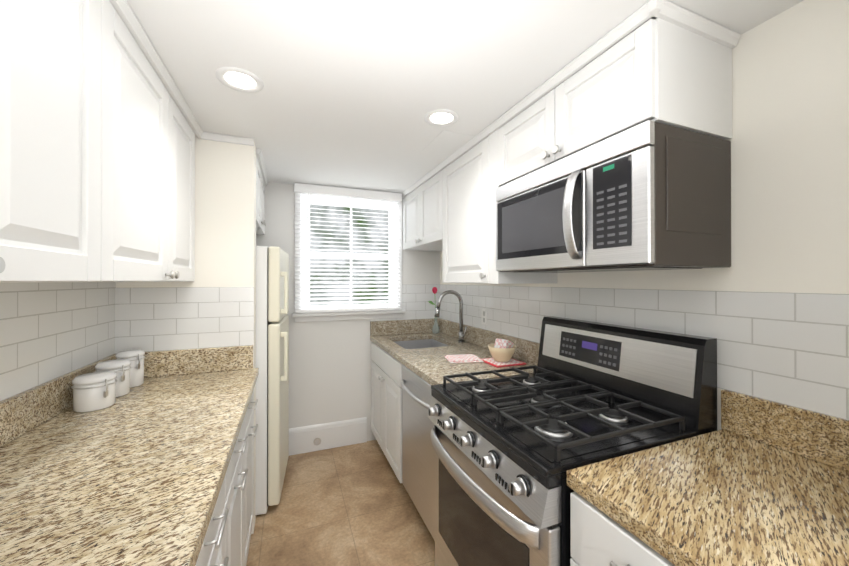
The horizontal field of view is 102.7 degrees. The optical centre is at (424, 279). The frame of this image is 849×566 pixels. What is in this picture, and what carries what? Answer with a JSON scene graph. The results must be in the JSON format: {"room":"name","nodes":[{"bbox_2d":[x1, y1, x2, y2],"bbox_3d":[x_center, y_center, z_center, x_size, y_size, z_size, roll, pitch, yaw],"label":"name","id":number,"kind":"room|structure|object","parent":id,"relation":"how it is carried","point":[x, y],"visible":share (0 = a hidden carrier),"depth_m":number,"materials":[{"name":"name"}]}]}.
{"room":"kitchen","nodes":[
{"label":"kitchen","id":0,"kind":"room"},
{"bbox_2d":[116,134,255,533],"bbox_3d":[-1.247,0.315,1.815,0.610,2.170,0.115,0,0,-22],"label":"wall","id":1,"kind":"structure","parent":0,"point":[225,214],"depth_m":1.82,"materials":[{"name":"white paint"}]},
{"bbox_2d":[115,287,253,353],"bbox_3d":[-1.222,0.200,1.761,0.604,0.320,0.006,0,0,-22],"label":"wall tile","id":2,"kind":"structure","parent":1,"relation":"attached to","point":[162,319],"depth_m":1.75,"materials":[{"name":"white tile"}]},
{"bbox_2d":[256,149,267,234],"bbox_3d":[-1.385,-0.557,2.216,0.637,0.418,0.717,0,0,-22],"label":"upper cabinet","id":3,"kind":"object","parent":1,"relation":"attached to","point":[261,179],"visible":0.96,"depth_m":2.27,"materials":[{"name":"white paint"}]},
{"bbox_2d":[246,440,434,565],"bbox_3d":[-0.043,1.422,0.818,2.315,0.050,4.500,0,0,-22],"label":"floor","id":4,"kind":"structure","parent":0,"point":[351,505],"depth_m":1.99,"materials":[{"name":"tile"}]},
{"bbox_2d":[195,544,202,565],"bbox_3d":[-0.637,0.959,0.288,0.609,0.872,0.566,0,0,-22],"label":"base cabinet","id":5,"kind":"object","parent":4,"relation":"on","point":[199,562],"depth_m":0.74,"materials":[{"name":"white paint"}]},
{"bbox_2d":[0,345,258,565],"bbox_3d":[-0.730,0.439,0.552,0.631,0.166,2.606,0,0,-22],"label":"countertop","id":6,"kind":"structure","parent":5,"relation":"on","point":[134,476],"depth_m":0.90,"materials":[{"name":"stone"}]},
{"bbox_2d":[71,371,116,411],"bbox_3d":[-1.251,0.421,1.289,0.126,0.124,0.126,0,0,-22],"label":"canister","id":7,"kind":"object","parent":6,"relation":"on","point":[94,391],"visible":1,"depth_m":1.25,"materials":[{"name":"white ceramic"}]},
{"bbox_2d":[95,359,131,396],"bbox_3d":[-1.304,0.413,1.424,0.116,0.142,0.116,0,0,-22],"label":"canister","id":8,"kind":"object","parent":6,"relation":"on","point":[120,368],"visible":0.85,"depth_m":1.40,"materials":[{"name":"white ceramic"}]},
{"bbox_2d":[115,349,144,387],"bbox_3d":[-1.345,0.405,1.553,0.106,0.159,0.106,0,0,-22],"label":"canister","id":9,"kind":"object","parent":6,"relation":"on","point":[135,357],"visible":0.73,"depth_m":1.53,"materials":[{"name":"white ceramic"}]},
{"bbox_2d":[203,447,234,565],"bbox_3d":[-0.803,0.960,0.706,0.609,0.872,0.566,0,0,-22],"label":"base cabinet","id":10,"kind":"object","parent":4,"relation":"on","point":[226,541],"depth_m":0.99,"materials":[{"name":"white paint"}]},
{"bbox_2d":[235,399,250,565],"bbox_3d":[-0.969,0.962,1.124,0.609,0.872,0.566,0,0,-22],"label":"base cabinet","id":11,"kind":"object","parent":4,"relation":"on","point":[243,443],"depth_m":1.41,"materials":[{"name":"white paint"}]},
{"bbox_2d":[251,390,257,530],"bbox_3d":[-1.126,0.963,1.519,0.609,0.872,0.514,0,0,-22],"label":"base cabinet","id":12,"kind":"object","parent":4,"relation":"on","point":[253,433],"depth_m":1.78,"materials":[{"name":"white paint"}]},
{"bbox_2d":[255,246,288,515],"bbox_3d":[-1.243,0.602,2.225,0.690,1.600,0.580,0,0,-17],"label":"refrigerator","id":13,"kind":"object","parent":4,"relation":"on","point":[272,352],"visible":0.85,"depth_m":2.02,"materials":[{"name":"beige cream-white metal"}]},
{"bbox_2d":[371,342,401,482],"bbox_3d":[-0.017,0.967,2.673,0.692,0.872,0.867,0,0,-22],"label":"base cabinet","id":14,"kind":"object","parent":4,"relation":"on","point":[386,400],"visible":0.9,"depth_m":2.44,"materials":[{"name":"white paint"}]},
{"bbox_2d":[370,318,539,384],"bbox_3d":[0.109,0.542,2.392,0.666,0.360,1.485,0,0,-22],"label":"countertop","id":15,"kind":"structure","parent":14,"relation":"on","point":[418,347],"depth_m":2.37,"materials":[{"name":"stone"}]},
{"bbox_2d":[428,287,439,332],"bbox_3d":[0.077,0.278,3.098,0.136,0.423,0.081,0,0,-22],"label":"vase","id":16,"kind":"object","parent":15,"relation":"on","point":[434,290],"visible":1,"depth_m":3.09,"materials":[{"name":"clear glass"}]},
{"bbox_2d":[434,290,466,342],"bbox_3d":[0.202,0.284,2.599,0.255,0.408,0.094,0,0,-22],"label":"faucet","id":17,"kind":"object","parent":15,"relation":"on","point":[462,333],"visible":1,"depth_m":2.63,"materials":[{"name":"silver metal"}]},
{"bbox_2d":[444,354,483,363],"bbox_3d":[0.237,0.479,2.062,0.200,0.015,0.170,0,0,-10],"label":"tea towel","id":18,"kind":"object","parent":15,"relation":"on","point":[465,358],"visible":1,"depth_m":2.03,"materials":[{"name":"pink fabric"}]},
{"bbox_2d":[481,358,525,367],"bbox_3d":[0.456,0.482,1.999,0.200,0.008,0.200,0,0,-22],"label":"folded cloth","id":19,"kind":"object","parent":15,"relation":"on","point":[494,363],"visible":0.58,"depth_m":1.95,"materials":[{"name":"red"}]},
{"bbox_2d":[488,338,515,361],"bbox_3d":[0.456,0.413,1.999,0.164,0.128,0.164,0,0,-22],"label":"bowl","id":20,"kind":"object","parent":19,"relation":"on","point":[501,350],"visible":1,"depth_m":1.96,"materials":[{"name":"beige ceramic"}]},
{"bbox_2d":[401,364,434,540],"bbox_3d":[0.224,0.964,1.971,0.670,0.867,0.608,0,0,-22],"label":"dishwasher","id":21,"kind":"object","parent":4,"relation":"on","point":[417,458],"visible":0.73,"depth_m":1.87,"materials":[{"name":"silver metal"}]},
{"bbox_2d":[427,316,716,565],"bbox_3d":[0.463,0.795,1.317,0.768,1.203,0.752,0,0,-22],"label":"range","id":22,"kind":"object","parent":4,"relation":"on","point":[509,451],"visible":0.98,"depth_m":1.16,"materials":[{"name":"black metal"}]},
{"bbox_2d":[570,491,674,565],"bbox_3d":[0.735,0.960,0.772,0.697,0.872,0.429,0,0,-22],"label":"base cabinet","id":23,"kind":"object","parent":4,"relation":"on","point":[598,537],"visible":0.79,"depth_m":0.77,"materials":[{"name":"white paint"}]},
{"bbox_2d":[567,389,848,565],"bbox_3d":[0.748,0.440,0.783,0.666,0.166,0.435,0,0,-22],"label":"countertop","id":24,"kind":"structure","parent":23,"relation":"on","point":[754,481],"depth_m":0.78,"materials":[{"name":"stone"}]},
{"bbox_2d":[256,182,439,440],"bbox_3d":[-0.855,0.319,2.867,2.115,2.170,0.100,0,0,-22],"label":"wall","id":25,"kind":"structure","parent":0,"point":[329,371],"depth_m":2.82,"materials":[{"name":"white paint"}]},
{"bbox_2d":[289,417,366,455],"bbox_3d":[-0.829,1.299,2.806,0.710,0.210,0.026,0,0,-22],"label":"baseboard","id":26,"kind":"structure","parent":25,"relation":"attached to","point":[311,438],"depth_m":2.81,"materials":[{"name":"white paint"}]},
{"bbox_2d":[292,193,404,321],"bbox_3d":[-0.634,-0.198,2.924,0.945,1.085,0.150,0,0,-22],"label":"window","id":27,"kind":"structure","parent":25,"relation":"in","point":[337,316],"depth_m":2.90,"materials":[{"name":"white wood"}]},
{"bbox_2d":[294,183,401,312],"bbox_3d":[-0.622,-0.247,2.851,0.885,1.023,0.064,0,0,-22],"label":"window blind","id":28,"kind":"object","parent":27,"relation":"attached to","point":[310,189],"visible":0.98,"depth_m":2.83,"materials":[{"name":"white plastic"}]},
{"bbox_2d":[370,284,439,320],"bbox_3d":[-0.166,0.205,3.084,0.664,0.320,0.006,0,0,-22],"label":"wall tile","id":29,"kind":"structure","parent":25,"relation":"attached to","point":[416,298],"depth_m":3.12,"materials":[{"name":"white tile"}]},
{"bbox_2d":[111,0,803,193],"bbox_3d":[-0.043,-0.797,0.826,2.315,0.053,4.500,0,0,-22],"label":"ceiling","id":30,"kind":"structure","parent":0,"point":[352,94],"depth_m":1.22,"materials":[{"name":"white paint"}]},
{"bbox_2d":[215,67,263,92],"bbox_3d":[-0.712,-0.769,1.313,0.164,0.006,0.164,0,0,-22],"label":"recessed light","id":31,"kind":"object","parent":30,"relation":"in","point":[238,79],"visible":1,"depth_m":1.31,"materials":[{"name":"white"}]},
{"bbox_2d":[424,109,458,126],"bbox_3d":[0.082,-0.767,1.618,0.164,0.006,0.164,0,0,-22],"label":"recessed light","id":32,"kind":"object","parent":30,"relation":"in","point":[441,117],"visible":1,"depth_m":1.61,"materials":[{"name":"white"}]},
{"bbox_2d":[440,0,848,429],"bbox_3d":[0.987,0.313,1.231,0.100,2.170,4.500,0,0,-22],"label":"wall","id":33,"kind":"structure","parent":0,"point":[789,140],"depth_m":0.97,"materials":[{"name":"white paint"}]},
{"bbox_2d":[402,172,433,250],"bbox_3d":[0.132,-0.500,2.738,0.372,0.468,0.866,0,0,-22],"label":"upper cabinet","id":34,"kind":"object","parent":33,"relation":"attached to","point":[418,205],"depth_m":2.67,"materials":[{"name":"white paint"}]},
{"bbox_2d":[434,128,556,283],"bbox_3d":[0.401,-0.358,2.059,0.372,0.758,0.707,0,0,-22],"label":"upper cabinet","id":35,"kind":"object","parent":33,"relation":"attached to","point":[465,202],"depth_m":1.91,"materials":[{"name":"white paint"}]},
{"bbox_2d":[494,4,737,191],"bbox_3d":[0.673,-0.595,1.376,0.372,0.288,0.765,0,0,-22],"label":"upper cabinet","id":36,"kind":"object","parent":33,"relation":"attached to","point":[671,65],"depth_m":1.06,"materials":[{"name":"white paint"}]},
{"bbox_2d":[496,120,730,272],"bbox_3d":[0.641,-0.241,1.361,0.440,0.411,0.764,0,0,-22],"label":"over-the-range microwave","id":37,"kind":"object","parent":36,"relation":"attached to","point":[649,195],"visible":1,"depth_m":1.06,"materials":[{"name":"silver metal"}]},
{"bbox_2d":[440,284,848,419],"bbox_3d":[0.643,0.201,1.953,0.006,0.320,2.705,0,0,-22],"label":"wall tile","id":38,"kind":"structure","parent":33,"relation":"attached to","point":[790,349],"depth_m":1.08,"materials":[{"name":"white tile"}]},
{"bbox_2d":[482,309,486,324],"bbox_3d":[0.433,0.270,2.464,0.006,0.115,0.070,0,0,-22],"label":"electrical outlet plate","id":39,"kind":"object","parent":38,"relation":"attached to","point":[484,316],"visible":1,"depth_m":2.46,"materials":[{"name":"white plastic"}]},
{"bbox_3d":[-1.072,0.310,0.414,0.100,2.170,4.500,0,0,-22],"label":"wall","id":40,"kind":"structure","parent":0,"visible":0},
{"bbox_2d":[0,282,115,400],"bbox_3d":[-0.923,0.174,0.183,0.006,0.360,3.160,0,0,-22],"label":"wall tile","id":41,"kind":"structure","parent":40,"relation":"attached to","point":[50,331],"depth_m":1.20,"materials":[{"name":"white tile"}]},
{"bbox_2d":[0,0,123,282],"bbox_3d":[-0.829,-0.369,0.421,0.347,0.748,0.938,0,0,-22],"label":"upper cabinet","id":42,"kind":"object","parent":40,"relation":"attached to","point":[97,157],"depth_m":0.71,"materials":[{"name":"white paint"}]},
{"bbox_2d":[124,8,179,281],"bbox_3d":[-1.072,-0.367,1.032,0.347,0.748,0.633,0,0,-22],"label":"upper cabinet","id":43,"kind":"object","parent":40,"relation":"attached to","point":[151,115],"depth_m":1.15,"materials":[{"name":"white paint"}]},
{"bbox_2d":[180,104,203,281],"bbox_3d":[-1.242,-0.365,1.461,0.347,0.748,0.545,0,0,-22],"label":"upper cabinet","id":44,"kind":"object","parent":40,"relation":"attached to","point":[187,133],"depth_m":1.58,"materials":[{"name":"white paint"}]},
{"label":"outside","id":45,"kind":"structure","parent":0,"visible":0},
{"bbox_2d":[307,204,388,304],"bbox_3d":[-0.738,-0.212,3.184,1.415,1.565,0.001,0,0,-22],"label":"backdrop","id":46,"kind":"structure","parent":45,"point":[320,211],"depth_m":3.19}
]}

